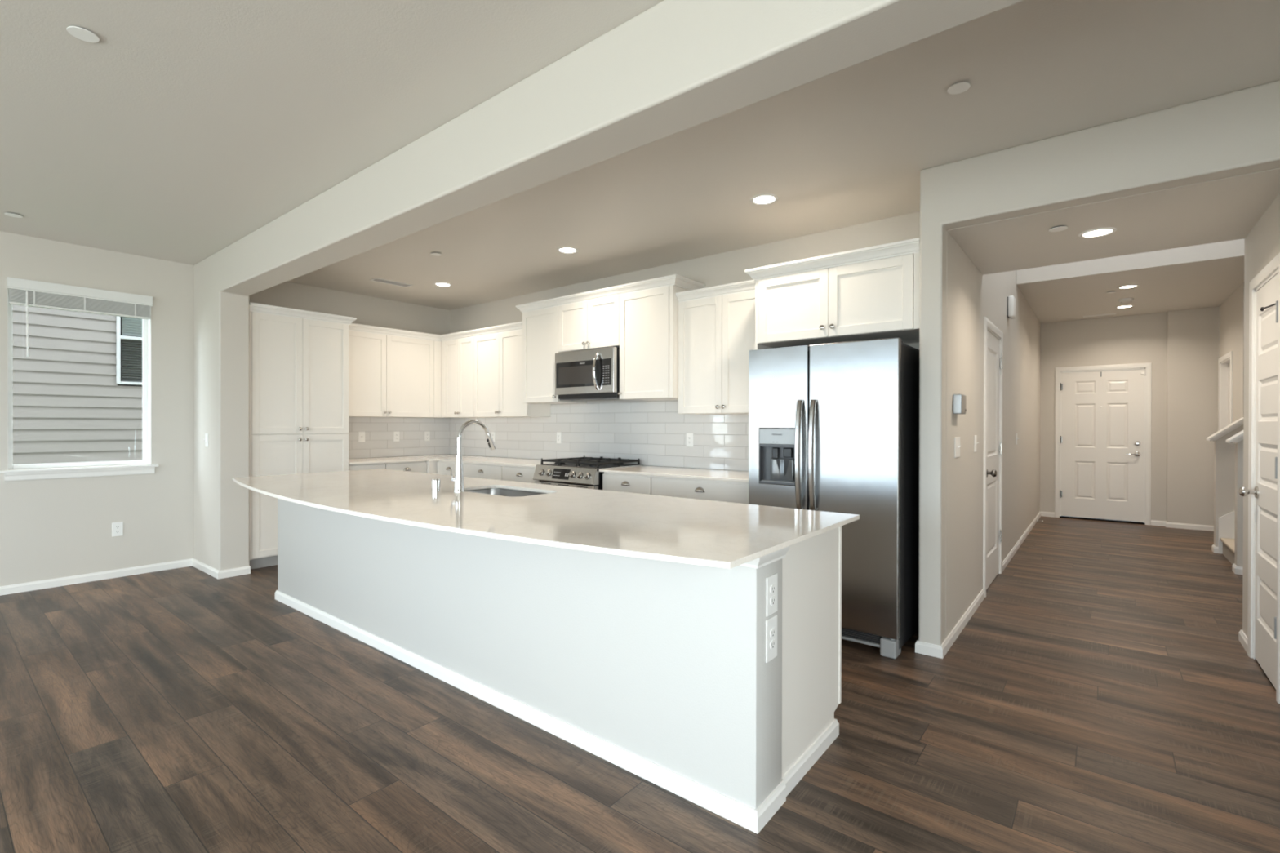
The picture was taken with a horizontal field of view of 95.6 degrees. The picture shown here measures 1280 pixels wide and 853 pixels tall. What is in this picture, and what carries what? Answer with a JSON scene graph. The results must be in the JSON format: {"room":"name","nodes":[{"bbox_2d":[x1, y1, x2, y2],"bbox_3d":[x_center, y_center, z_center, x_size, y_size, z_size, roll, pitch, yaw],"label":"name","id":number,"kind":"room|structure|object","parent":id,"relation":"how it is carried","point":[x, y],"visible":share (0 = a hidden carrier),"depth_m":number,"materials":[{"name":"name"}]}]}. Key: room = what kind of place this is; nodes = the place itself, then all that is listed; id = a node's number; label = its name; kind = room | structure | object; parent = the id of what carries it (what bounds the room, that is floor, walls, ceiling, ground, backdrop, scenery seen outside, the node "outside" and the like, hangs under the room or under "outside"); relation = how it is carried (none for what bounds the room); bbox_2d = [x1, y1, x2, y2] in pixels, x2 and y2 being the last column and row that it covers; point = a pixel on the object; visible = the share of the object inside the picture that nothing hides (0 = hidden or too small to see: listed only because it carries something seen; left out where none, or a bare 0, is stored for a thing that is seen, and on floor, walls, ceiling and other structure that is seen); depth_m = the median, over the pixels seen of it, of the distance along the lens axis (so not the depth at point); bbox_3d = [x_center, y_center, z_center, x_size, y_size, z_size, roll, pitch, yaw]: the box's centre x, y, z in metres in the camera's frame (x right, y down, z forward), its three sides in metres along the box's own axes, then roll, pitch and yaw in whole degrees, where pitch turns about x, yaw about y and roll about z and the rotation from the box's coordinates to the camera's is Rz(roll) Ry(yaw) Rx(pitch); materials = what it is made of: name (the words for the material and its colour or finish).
{"room":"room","nodes":[
{"label":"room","id":0,"kind":"room"},
{"bbox_2d":[0,231,449,586],"bbox_3d":[-4.841,-0.149,4.457,0.171,2.841,7.824,0,0,39],"label":"wall","id":1,"kind":"structure","parent":0,"point":[55,528],"depth_m":5.04,"materials":[{"name":"grey paint"}]},
{"bbox_2d":[0,288,158,481],"bbox_3d":[-4.571,-0.354,4.766,0.177,1.534,0.935,0,0,39],"label":"window","id":2,"kind":"structure","parent":1,"relation":"in","point":[66,473],"depth_m":4.80,"materials":[{"name":"white plastic"}]},
{"bbox_2d":[6,276,152,356],"bbox_3d":[-4.520,-0.833,4.722,0.062,0.588,0.856,0,0,39],"label":"window blind","id":3,"kind":"object","parent":2,"relation":"attached to","point":[91,300],"visible":1,"depth_m":4.67,"materials":[{"name":"white plastic"}]},
{"bbox_2d":[111,521,123,537],"bbox_3d":[-4.401,0.866,4.887,0.008,0.117,0.072,0,0,39],"label":"outlet","id":4,"kind":"object","parent":1,"relation":"attached to","point":[117,527],"visible":1,"depth_m":4.88,"materials":[{"name":"white plastic"}]},
{"bbox_2d":[0,558,250,595],"bbox_3d":[-5.250,1.241,3.245,0.734,0.066,5.117,0,0,39],"label":"baseboard","id":5,"kind":"structure","parent":1,"relation":"attached to","point":[46,584],"depth_m":4.87,"materials":[{"name":"white wood"}]},
{"bbox_2d":[358,431,364,442],"bbox_3d":[-3.103,0.116,6.479,0.024,0.117,0.074,0,0,39],"label":"light switch","id":6,"kind":"object","parent":1,"relation":"attached to","point":[361,434],"visible":1,"depth_m":6.48,"materials":[{"name":"white plastic"}]},
{"bbox_2d":[348,323,441,417],"bbox_3d":[-2.853,-0.593,6.525,0.365,0.972,1.240,0,0,39],"label":"upper cabinet","id":7,"kind":"object","parent":1,"relation":"attached to","point":[393,372],"visible":0.84,"depth_m":6.44,"materials":[{"name":"white wood"}]},
{"bbox_2d":[393,431,399,441],"bbox_3d":[-2.854,0.117,6.803,0.008,0.117,0.072,0,0,39],"label":"outlet","id":8,"kind":"object","parent":1,"relation":"attached to","point":[396,434],"visible":1,"depth_m":6.80,"materials":[{"name":"white plastic"}]},
{"bbox_2d":[424,431,430,440],"bbox_3d":[-2.607,0.118,7.111,0.008,0.117,0.072,0,0,39],"label":"outlet","id":9,"kind":"object","parent":1,"relation":"attached to","point":[427,434],"visible":1,"depth_m":7.11,"materials":[{"name":"white plastic"}]},
{"bbox_2d":[193,0,1025,570],"bbox_3d":[-0.807,-0.089,2.827,8.188,2.743,0.223,0,0,39],"label":"beam","id":10,"kind":"structure","parent":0,"point":[675,66],"depth_m":2.45,"materials":[{"name":"grey paint"}]},
{"bbox_2d":[204,433,208,447],"bbox_3d":[-3.771,0.119,5.035,0.072,0.117,0.024,0,0,39],"label":"light switch","id":11,"kind":"object","parent":10,"relation":"attached to","point":[206,439],"visible":1,"depth_m":5.03,"materials":[{"name":"white plastic"}]},
{"bbox_2d":[0,515,1279,852],"bbox_3d":[0.732,1.343,3.769,9.950,0.120,13.800,0,0,39],"label":"floor","id":12,"kind":"structure","parent":0,"point":[1102,694],"depth_m":2.40,"materials":[{"name":"brown wood"}]},
{"bbox_2d":[249,302,356,568],"bbox_3d":[-3.370,0.094,5.621,0.680,2.351,0.921,0,0,39],"label":"pantry cabinet","id":13,"kind":"object","parent":12,"relation":"on","point":[299,358],"visible":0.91,"depth_m":5.34,"materials":[{"name":"white wood"}]},
{"bbox_2d":[348,462,385,471],"bbox_3d":[-2.999,0.823,6.096,0.632,0.893,0.382,0,0,39],"label":"base cabinet","id":14,"kind":"object","parent":12,"relation":"on","point":[376,465],"visible":0.03,"depth_m":5.91,"materials":[{"name":"white wood"}]},
{"bbox_2d":[384,460,426,473],"bbox_3d":[-2.732,0.822,6.430,0.632,0.893,0.468,0,0,39],"label":"base cabinet","id":15,"kind":"object","parent":12,"relation":"on","point":[411,466],"visible":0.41,"depth_m":6.27,"materials":[{"name":"white wood"}]},
{"bbox_2d":[426,460,463,475],"bbox_3d":[-1.952,0.823,6.551,0.535,0.893,0.689,0,0,39],"label":"base cabinet","id":16,"kind":"object","parent":12,"relation":"on","point":[443,468],"depth_m":6.41,"materials":[{"name":"white wood"}]},
{"bbox_2d":[462,462,503,479],"bbox_3d":[-1.460,0.825,6.196,0.674,0.893,0.632,0,0,39],"label":"base cabinet","id":17,"kind":"object","parent":12,"relation":"on","point":[486,471],"visible":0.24,"depth_m":5.95,"materials":[{"name":"white wood"}]},
{"bbox_2d":[502,465,538,483],"bbox_3d":[-0.982,0.827,5.814,0.545,0.893,0.632,0,0,39],"label":"base cabinet","id":18,"kind":"object","parent":12,"relation":"on","point":[513,473],"visible":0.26,"depth_m":5.60,"materials":[{"name":"white wood"}]},
{"bbox_2d":[348,453,555,467],"bbox_3d":[-1.974,0.367,6.023,2.372,0.020,1.549,0,0,39],"label":"countertop","id":19,"kind":"structure","parent":18,"relation":"on","point":[466,459],"depth_m":6.20,"materials":[{"name":"white stone"}]},
{"bbox_2d":[275,498,841,834],"bbox_3d":[-0.917,0.834,3.363,3.948,0.895,0.806,0,0,39],"label":"kitchen island","id":20,"kind":"object","parent":12,"relation":"on","point":[658,670],"visible":0.65,"depth_m":2.29,"materials":[{"name":"grey paint"}]},
{"bbox_2d":[232,468,859,568],"bbox_3d":[-1.040,0.376,3.189,3.997,0.018,1.299,0,0,39],"label":"island countertop","id":21,"kind":"structure","parent":20,"relation":"on","point":[695,531],"depth_m":2.44,"materials":[{"name":"white stone"}]},
{"bbox_2d":[431,478,439,492],"bbox_3d":[-1.149,0.331,3.266,0.046,0.073,0.046,0,0,39],"label":"air gap","id":22,"kind":"object","parent":21,"relation":"on","point":[435,482],"visible":1,"depth_m":3.25,"materials":[{"name":"silver metal"}]},
{"bbox_2d":[449,419,496,492],"bbox_3d":[-0.963,0.163,3.355,0.087,0.407,0.288,0,0,39],"label":"faucet","id":23,"kind":"object","parent":21,"relation":"on","point":[458,479],"visible":1,"depth_m":3.26,"materials":[{"name":"silver metal"}]},
{"bbox_2d":[464,488,548,497],"bbox_3d":[-0.780,0.484,3.333,0.629,0.196,0.359,0,0,39],"label":"sink","id":24,"kind":"object","parent":21,"relation":"in","point":[497,491],"visible":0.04,"depth_m":3.56,"materials":[{"name":"silver metal"}]},
{"bbox_2d":[765,614,777,662],"bbox_3d":[0.438,0.704,1.927,0.008,0.140,0.078,0,0,39],"label":"outlet","id":25,"kind":"object","parent":20,"relation":"attached to","point":[771,623],"visible":1,"depth_m":1.92,"materials":[{"name":"white plastic"}]},
{"bbox_2d":[769,627,775,637],"bbox_3d":[0.440,0.684,1.925,0.003,0.027,0.033,0,0,39],"label":"receptacle","id":26,"kind":"object","parent":25,"relation":"attached to","point":[772,630],"depth_m":1.92,"materials":[{"name":"grey plastic"}]},
{"bbox_2d":[769,640,775,649],"bbox_3d":[0.440,0.723,1.925,0.003,0.027,0.033,0,0,39],"label":"receptacle","id":27,"kind":"object","parent":25,"relation":"attached to","point":[772,642],"depth_m":1.92,"materials":[{"name":"grey plastic"}]},
{"bbox_2d":[765,573,777,617],"bbox_3d":[0.439,0.559,1.927,0.008,0.128,0.078,0,0,39],"label":"outlet","id":28,"kind":"object","parent":20,"relation":"attached to","point":[771,581],"visible":1,"depth_m":1.92,"materials":[{"name":"white plastic"}]},
{"bbox_2d":[770,584,775,593],"bbox_3d":[0.441,0.539,1.925,0.003,0.027,0.033,0,0,39],"label":"receptacle","id":29,"kind":"object","parent":28,"relation":"attached to","point":[772,586],"depth_m":1.92,"materials":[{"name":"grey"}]},
{"bbox_2d":[770,595,775,605],"bbox_3d":[0.441,0.578,1.925,0.003,0.027,0.033,0,0,39],"label":"receptacle","id":30,"kind":"object","parent":28,"relation":"attached to","point":[772,597],"depth_m":1.93,"materials":[{"name":"grey plastic"}]},
{"bbox_2d":[533,455,643,489],"bbox_3d":[-0.489,0.785,5.350,0.760,0.980,0.722,0,0,39],"label":"gas range","id":31,"kind":"object","parent":12,"relation":"on","point":[584,472],"visible":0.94,"depth_m":5.14,"materials":[{"name":"silver metal"}]},
{"bbox_2d":[534,471,604,489],"bbox_3d":[-0.490,0.813,5.350,0.754,0.865,0.722,0,0,39],"label":"oven","id":32,"kind":"object","parent":31,"relation":"in","point":[588,480],"depth_m":5.03,"materials":[{"name":"silver metal"}]},
{"bbox_2d":[536,464,643,471],"bbox_3d":[-0.463,0.366,5.380,0.760,0.026,0.640,0,0,39],"label":"cooktop","id":33,"kind":"object","parent":31,"relation":"in","point":[543,467],"depth_m":5.16,"materials":[{"name":"silver metal"}]},
{"bbox_2d":[602,472,653,494],"bbox_3d":[0.060,0.831,4.982,0.518,0.893,0.632,0,0,39],"label":"base cabinet","id":34,"kind":"object","parent":12,"relation":"on","point":[623,482],"visible":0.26,"depth_m":4.74,"materials":[{"name":"white wood"}]},
{"bbox_2d":[651,475,748,504],"bbox_3d":[0.621,0.833,4.534,0.913,0.893,0.632,0,0,39],"label":"base cabinet","id":35,"kind":"object","parent":12,"relation":"on","point":[731,491],"visible":0.23,"depth_m":4.30,"materials":[{"name":"white wood"}]},
{"bbox_2d":[599,465,748,482],"bbox_3d":[0.416,0.375,4.697,1.441,0.020,0.639,0,0,39],"label":"countertop","id":36,"kind":"structure","parent":35,"relation":"on","point":[675,472],"depth_m":4.63,"materials":[{"name":"white stone"}]},
{"bbox_2d":[748,337,919,658],"bbox_3d":[1.292,0.396,3.756,0.914,1.775,0.878,0,0,39],"label":"refrigerator","id":37,"kind":"object","parent":12,"relation":"on","point":[833,427],"visible":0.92,"depth_m":3.37,"materials":[{"name":"silver metal"}]},
{"bbox_2d":[1217,511,1235,564],"bbox_3d":[6.379,0.386,4.870,2.065,1.806,0.927,0,0,39],"label":"staircase","id":38,"kind":"structure","parent":12,"relation":"on","point":[1227,522],"depth_m":5.81,"materials":[{"name":"beige carpet"}]},
{"bbox_2d":[0,0,1279,310],"bbox_3d":[-1.603,-1.516,1.823,8.590,0.120,7.854,0,0,39],"label":"ceiling","id":39,"kind":"structure","parent":0,"point":[189,127],"depth_m":2.71,"materials":[{"name":"white paint"}]},
{"bbox_2d":[4,212,22,217],"bbox_3d":[-4.330,-1.463,4.010,0.088,0.009,0.088,0,0,39],"label":"sprinkler cover","id":40,"kind":"object","parent":39,"relation":"attached to","point":[9,214],"visible":1,"depth_m":4.00,"materials":[{"name":"grey plastic"}]},
{"bbox_2d":[66,26,99,42],"bbox_3d":[-2.060,-1.453,2.147,0.088,0.009,0.088,0,0,39],"label":"sprinkler cover","id":41,"kind":"object","parent":39,"relation":"attached to","point":[82,33],"visible":1,"depth_m":2.14,"materials":[{"name":"grey plastic"}]},
{"bbox_2d":[369,277,413,287],"bbox_3d":[-2.529,-1.467,5.920,0.150,0.006,0.390,0,0,39],"label":"ceiling vent","id":42,"kind":"object","parent":39,"relation":"in","point":[376,279],"visible":1,"depth_m":5.91,"materials":[{"name":"white metal"}]},
{"bbox_2d":[431,252,441,256],"bbox_3d":[-1.728,-1.461,4.914,0.088,0.009,0.088,0,0,39],"label":"sprinkler cover","id":43,"kind":"object","parent":39,"relation":"attached to","point":[436,254],"visible":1,"depth_m":4.91,"materials":[{"name":"grey plastic"}]},
{"bbox_2d":[433,282,451,286],"bbox_3d":[-2.037,-1.466,5.994,0.176,0.006,0.176,0,0,39],"label":"recessed light","id":44,"kind":"object","parent":39,"relation":"in","point":[440,284],"visible":1,"depth_m":5.99,"materials":[{"name":"white plastic"}]},
{"bbox_2d":[435,283,449,285],"bbox_3d":[-2.037,-1.468,5.994,0.136,0.002,0.136,0,0,39],"label":"diffuser","id":45,"kind":"object","parent":44,"relation":"attached to","point":[437,284],"depth_m":5.99,"materials":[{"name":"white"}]},
{"bbox_2d":[556,246,578,253],"bbox_3d":[-0.599,-1.460,4.807,0.176,0.006,0.176,0,0,39],"label":"recessed light","id":46,"kind":"object","parent":39,"relation":"in","point":[568,250],"visible":1,"depth_m":4.80,"materials":[{"name":"white plastic"}]},
{"bbox_2d":[560,248,575,253],"bbox_3d":[-0.599,-1.462,4.807,0.136,0.002,0.136,0,0,39],"label":"diffuser","id":47,"kind":"object","parent":46,"relation":"attached to","point":[562,250],"depth_m":4.81,"materials":[{"name":"white plastic"}]},
{"bbox_2d":[750,193,777,204],"bbox_3d":[0.796,-1.454,3.720,0.176,0.006,0.176,0,0,39],"label":"recessed light","id":48,"kind":"object","parent":39,"relation":"in","point":[766,198],"visible":1,"depth_m":3.71,"materials":[{"name":"white plastic"}]},
{"bbox_2d":[753,195,774,204],"bbox_3d":[0.796,-1.456,3.720,0.136,0.002,0.136,0,0,39],"label":"diffuser","id":49,"kind":"object","parent":48,"relation":"attached to","point":[757,199],"depth_m":3.72,"materials":[{"name":"white plastic"}]},
{"bbox_2d":[946,81,970,94],"bbox_3d":[1.362,-1.448,2.479,0.088,0.009,0.088,0,0,39],"label":"sprinkler cover","id":50,"kind":"object","parent":39,"relation":"attached to","point":[958,87],"visible":1,"depth_m":2.47,"materials":[{"name":"grey plastic"}]},
{"bbox_2d":[449,211,919,471],"bbox_3d":[-0.167,-0.145,5.648,5.670,2.841,0.128,0,0,39],"label":"wall","id":51,"kind":"structure","parent":0,"point":[654,433],"depth_m":5.37,"materials":[{"name":"tile"}]},
{"bbox_2d":[440,329,487,417],"bbox_3d":[-2.022,-0.593,6.821,0.632,0.972,0.368,0,0,39],"label":"upper cabinet","id":52,"kind":"object","parent":51,"relation":"attached to","point":[457,348],"visible":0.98,"depth_m":6.70,"materials":[{"name":"white wood"}]},
{"bbox_2d":[491,431,495,441],"bbox_3d":[-1.722,0.119,6.803,0.072,0.117,0.008,0,0,39],"label":"outlet","id":53,"kind":"object","parent":51,"relation":"attached to","point":[493,433],"visible":0.78,"depth_m":6.79,"materials":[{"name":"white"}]},
{"bbox_2d":[471,321,551,417],"bbox_3d":[-1.419,-0.590,6.339,0.908,0.972,0.368,0,0,39],"label":"upper cabinet","id":54,"kind":"object","parent":51,"relation":"attached to","point":[497,349],"visible":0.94,"depth_m":6.20,"materials":[{"name":"white wood"}]},
{"bbox_2d":[515,297,586,404],"bbox_3d":[-0.899,-0.732,5.878,0.585,0.990,0.438,0,0,39],"label":"upper cabinet","id":55,"kind":"object","parent":51,"relation":"attached to","point":[540,318],"visible":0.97,"depth_m":5.73,"materials":[{"name":"white wood"}]},
{"bbox_2d":[556,431,561,443],"bbox_3d":[-0.855,0.118,6.110,0.072,0.117,0.008,0,0,39],"label":"outlet","id":56,"kind":"object","parent":51,"relation":"attached to","point":[558,433],"visible":1,"depth_m":6.11,"materials":[{"name":"white plastic"}]},
{"bbox_2d":[555,285,619,352],"bbox_3d":[-0.368,-0.967,5.454,0.770,0.515,0.438,0,0,39],"label":"upper cabinet","id":57,"kind":"object","parent":51,"relation":"attached to","point":[588,320],"visible":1,"depth_m":5.29,"materials":[{"name":"white wood"}]},
{"bbox_2d":[555,346,619,400],"bbox_3d":[-0.397,-0.471,5.414,0.744,0.446,0.521,0,0,39],"label":"microwave","id":58,"kind":"object","parent":57,"relation":"attached to","point":[593,374],"visible":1,"depth_m":5.23,"materials":[{"name":"silver metal"}]},
{"bbox_2d":[616,274,705,400],"bbox_3d":[0.179,-0.730,5.018,0.628,0.985,0.438,0,0,39],"label":"upper cabinet","id":59,"kind":"object","parent":51,"relation":"attached to","point":[649,308],"visible":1,"depth_m":4.87,"materials":[{"name":"white wood"}]},
{"bbox_2d":[686,433,693,446],"bbox_3d":[0.435,0.118,5.081,0.072,0.117,0.008,0,0,39],"label":"outlet","id":60,"kind":"object","parent":51,"relation":"attached to","point":[689,436],"visible":1,"depth_m":5.08,"materials":[{"name":"white plastic"}]},
{"bbox_2d":[675,280,755,414],"bbox_3d":[0.736,-0.597,4.618,0.849,0.987,0.368,0,0,39],"label":"upper cabinet","id":61,"kind":"object","parent":51,"relation":"attached to","point":[717,323],"visible":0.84,"depth_m":4.53,"materials":[{"name":"white wood"}]},
{"bbox_2d":[744,237,919,349],"bbox_3d":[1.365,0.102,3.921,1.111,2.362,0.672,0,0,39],"label":"upper cabinet","id":62,"kind":"object","parent":51,"relation":"attached to","point":[871,292],"visible":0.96,"depth_m":3.63,"materials":[{"name":"white wood"}]},
{"bbox_2d":[945,231,1040,639],"bbox_3d":[3.727,-1.369,5.881,0.117,5.300,6.454,0,0,39],"label":"wall","id":63,"kind":"structure","parent":0,"point":[971,295],"depth_m":4.17,"materials":[{"name":"grey paint"}]},
{"bbox_2d":[954,436,960,457],"bbox_3d":[1.956,0.127,3.557,0.024,0.125,0.150,0,0,39],"label":"light switch","id":64,"kind":"object","parent":63,"relation":"attached to","point":[957,440],"visible":1,"depth_m":3.54,"materials":[{"name":"white plastic"}]},
{"bbox_2d":[952,394,965,414],"bbox_3d":[1.932,-0.134,3.505,0.050,0.118,0.156,0,0,39],"label":"thermostat","id":65,"kind":"object","parent":63,"relation":"attached to","point":[958,400],"visible":1,"depth_m":3.45,"materials":[{"name":"white plastic"}]},
{"bbox_2d":[973,435,978,452],"bbox_3d":[2.358,0.120,4.061,0.024,0.117,0.072,0,0,39],"label":"light switch","id":66,"kind":"object","parent":63,"relation":"attached to","point":[975,436],"visible":1,"depth_m":4.04,"materials":[{"name":"white plastic"}]},
{"bbox_2d":[915,511,1040,658],"bbox_3d":[3.640,1.248,5.786,0.143,0.066,6.476,0,0,39],"label":"baseboard","id":67,"kind":"structure","parent":63,"relation":"attached to","point":[921,647],"depth_m":3.63,"materials":[{"name":"white wood"}]},
{"bbox_2d":[982,316,1003,597],"bbox_3d":[2.857,0.230,4.745,0.187,2.107,0.944,0,0,39],"label":"door","id":68,"kind":"structure","parent":63,"relation":"in","point":[993,335],"depth_m":4.77,"materials":[{"name":"white wood"}]},
{"bbox_2d":[1007,295,1015,319],"bbox_3d":[3.480,-1.116,5.435,0.054,0.195,0.170,0,0,39],"label":"door chime","id":69,"kind":"object","parent":63,"relation":"attached to","point":[1011,300],"visible":1,"depth_m":5.37,"materials":[{"name":"white plastic"}]},
{"bbox_2d":[918,80,1279,645],"bbox_3d":[2.609,-0.082,2.563,2.519,2.743,0.130,0,0,39],"label":"wall header","id":70,"kind":"structure","parent":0,"point":[1237,132],"depth_m":2.95,"materials":[{"name":"grey paint"}]},
{"bbox_2d":[1040,312,1167,520],"bbox_3d":[6.477,-0.143,7.753,2.053,2.845,0.140,0,0,39],"label":"wall","id":71,"kind":"structure","parent":0,"point":[1142,338],"depth_m":7.79,"materials":[{"name":"grey paint"}]},
{"bbox_2d":[1054,362,1151,524],"bbox_3d":[6.267,0.225,7.886,1.019,2.107,0.175,0,0,39],"label":"door","id":72,"kind":"structure","parent":71,"relation":"in","point":[1103,412],"depth_m":7.84,"materials":[{"name":"white wood"}]},
{"bbox_2d":[1040,511,1213,531],"bbox_3d":[6.384,1.247,7.674,1.791,0.066,0.103,0,0,39],"label":"baseboard","id":73,"kind":"structure","parent":71,"relation":"attached to","point":[1153,522],"depth_m":7.31,"materials":[{"name":"white wood"}]},
{"bbox_2d":[946,167,1279,275],"bbox_3d":[2.721,-1.396,3.357,1.458,0.550,1.254,0,0,39],"label":"ceiling","id":74,"kind":"structure","parent":0,"point":[1228,208],"depth_m":3.25,"materials":[{"name":"white paint"}]},
{"bbox_2d":[1048,226,1067,231],"bbox_3d":[2.359,-1.116,3.273,0.088,0.009,0.088,0,0,39],"label":"sprinkler cover","id":75,"kind":"object","parent":74,"relation":"attached to","point":[1057,228],"visible":1,"depth_m":3.27,"materials":[{"name":"grey plastic"}]},
{"bbox_2d":[1078,226,1116,237],"bbox_3d":[2.640,-1.117,3.349,0.176,0.006,0.176,0,0,39],"label":"recessed light","id":76,"kind":"object","parent":74,"relation":"in","point":[1100,232],"visible":1,"depth_m":3.34,"materials":[{"name":"white plastic"}]},
{"bbox_2d":[1083,229,1112,236],"bbox_3d":[2.640,-1.119,3.349,0.136,0.002,0.136,0,0,39],"label":"diffuser","id":77,"kind":"object","parent":76,"relation":"attached to","point":[1092,233],"depth_m":3.35,"materials":[{"name":"white plastic"}]},
{"bbox_2d":[1016,238,1244,284],"bbox_3d":[4.618,-2.689,5.386,1.881,2.455,0.012,0,0,39],"label":"wall","id":78,"kind":"structure","parent":0,"point":[1233,248],"depth_m":5.39,"materials":[{"name":"grey paint"}]},
{"bbox_2d":[1017,256,1244,323],"bbox_3d":[5.565,-1.653,6.578,1.881,0.380,3.030,0,0,39],"label":"ceiling","id":79,"kind":"structure","parent":0,"point":[1206,283],"depth_m":6.26,"materials":[{"name":"white paint"}]},
{"bbox_2d":[1083,312,1115,317],"bbox_3d":[6.038,-1.462,7.627,0.340,0.006,0.110,0,0,39],"label":"ceiling vent","id":80,"kind":"object","parent":79,"relation":"in","point":[1114,313],"visible":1,"depth_m":7.62,"materials":[{"name":"white metal"}]},
{"bbox_2d":[1115,305,1133,308],"bbox_3d":[5.907,-1.460,7.071,0.176,0.006,0.176,0,0,39],"label":"recessed light","id":81,"kind":"object","parent":79,"relation":"in","point":[1121,306],"visible":1,"depth_m":7.06,"materials":[{"name":"white plastic"}]},
{"bbox_2d":[1118,297,1133,302],"bbox_3d":[5.575,-1.446,6.654,0.132,0.035,0.132,0,0,39],"label":"smoke detector","id":82,"kind":"object","parent":79,"relation":"attached to","point":[1124,300],"visible":1,"depth_m":6.62,"materials":[{"name":"white plastic"}]},
{"bbox_2d":[1116,284,1138,288],"bbox_3d":[5.094,-1.459,6.056,0.176,0.006,0.176,0,0,39],"label":"recessed light","id":83,"kind":"object","parent":79,"relation":"in","point":[1125,286],"visible":1,"depth_m":6.06,"materials":[{"name":"white plastic"}]},
{"bbox_2d":[1120,285,1136,288],"bbox_3d":[5.094,-1.460,6.056,0.136,0.002,0.136,0,0,39],"label":"diffuser","id":84,"kind":"object","parent":83,"relation":"attached to","point":[1122,286],"depth_m":6.06,"materials":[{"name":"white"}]},
{"bbox_2d":[1166,306,1218,525],"bbox_3d":[6.909,-0.090,7.260,0.463,2.744,0.089,0,0,39],"label":"wall","id":85,"kind":"structure","parent":0,"point":[1193,335],"depth_m":7.23,"materials":[{"name":"grey paint"}]},
{"bbox_2d":[1206,417,1243,553],"bbox_3d":[5.942,0.595,5.891,0.259,1.378,0.200,0,0,39],"label":"wall","id":86,"kind":"structure","parent":0,"point":[1224,452],"depth_m":5.85,"materials":[{"name":"grey paint"}]},
{"bbox_2d":[1218,281,1244,422],"bbox_3d":[6.619,-0.088,6.430,0.120,2.744,1.569,0,0,39],"label":"wall","id":87,"kind":"structure","parent":0,"point":[1231,312],"depth_m":6.19,"materials":[{"name":"grey paint"}]},
{"bbox_2d":[1217,351,1232,431],"bbox_3d":[6.774,0.230,6.640,0.134,2.107,0.884,0,0,39],"label":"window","id":88,"kind":"structure","parent":87,"relation":"in","point":[1225,362],"depth_m":6.93,"materials":[{"name":"white"}]},
{"bbox_2d":[1225,430,1243,574],"bbox_3d":[5.263,0.638,5.089,0.159,1.295,0.200,0,0,39],"label":"half wall","id":89,"kind":"structure","parent":0,"point":[1237,439],"depth_m":5.05,"materials":[{"name":"grey paint"}]},
{"bbox_2d":[1242,192,1279,636],"bbox_3d":[3.255,-0.065,2.929,0.120,2.708,1.309,0,0,39],"label":"wall","id":90,"kind":"structure","parent":0,"point":[1262,243],"depth_m":3.36,"materials":[{"name":"grey paint"}]},
{"bbox_2d":[1238,252,1279,703],"bbox_3d":[3.236,0.236,2.961,0.189,2.107,0.739,0,0,39],"label":"door","id":91,"kind":"structure","parent":90,"relation":"in","point":[1263,491],"depth_m":3.04,"materials":[{"name":"white wood"}]},
{"bbox_3d":[3.732,-1.361,3.307,0.344,5.300,0.120,0,0,39],"label":"wall","id":92,"kind":"structure","parent":0,"visible":0},
{"bbox_2d":[1238,629,1247,653],"bbox_3d":[3.647,1.256,3.297,0.307,0.066,0.276,0,0,39],"label":"baseboard","id":93,"kind":"structure","parent":92,"relation":"attached to","point":[1242,638],"depth_m":3.40,"materials":[{"name":"white wood"}]},
{"label":"outside","id":94,"kind":"structure","parent":0,"visible":0},
{"bbox_3d":[-5.030,0.710,7.856,4.340,2.100,38.000,0,0,39],"label":"ground","id":95,"kind":"structure","parent":94,"visible":0},
{"bbox_2d":[12,288,142,464],"bbox_3d":[-7.700,-1.682,11.904,6.900,6.550,20.000,0,0,39],"label":"neighbor house","id":96,"kind":"structure","parent":95,"relation":"on","point":[77,394],"depth_m":7.86,"materials":[{"name":"grey"}]},
{"bbox_2d":[121,316,142,337],"bbox_3d":[-7.118,-1.627,8.611,0.032,0.642,0.860,0,0,39],"label":"blind","id":97,"kind":"object","parent":96,"relation":"hanging from","point":[131,326],"depth_m":8.36,"materials":[{"name":"grey plastic"}]},
{"bbox_2d":[121,339,142,382],"bbox_3d":[-7.120,-0.951,8.613,0.032,0.600,0.860,0,0,39],"label":"blind","id":98,"kind":"object","parent":96,"relation":"hanging from","point":[131,349],"depth_m":8.37,"materials":[{"name":"grey plastic"}]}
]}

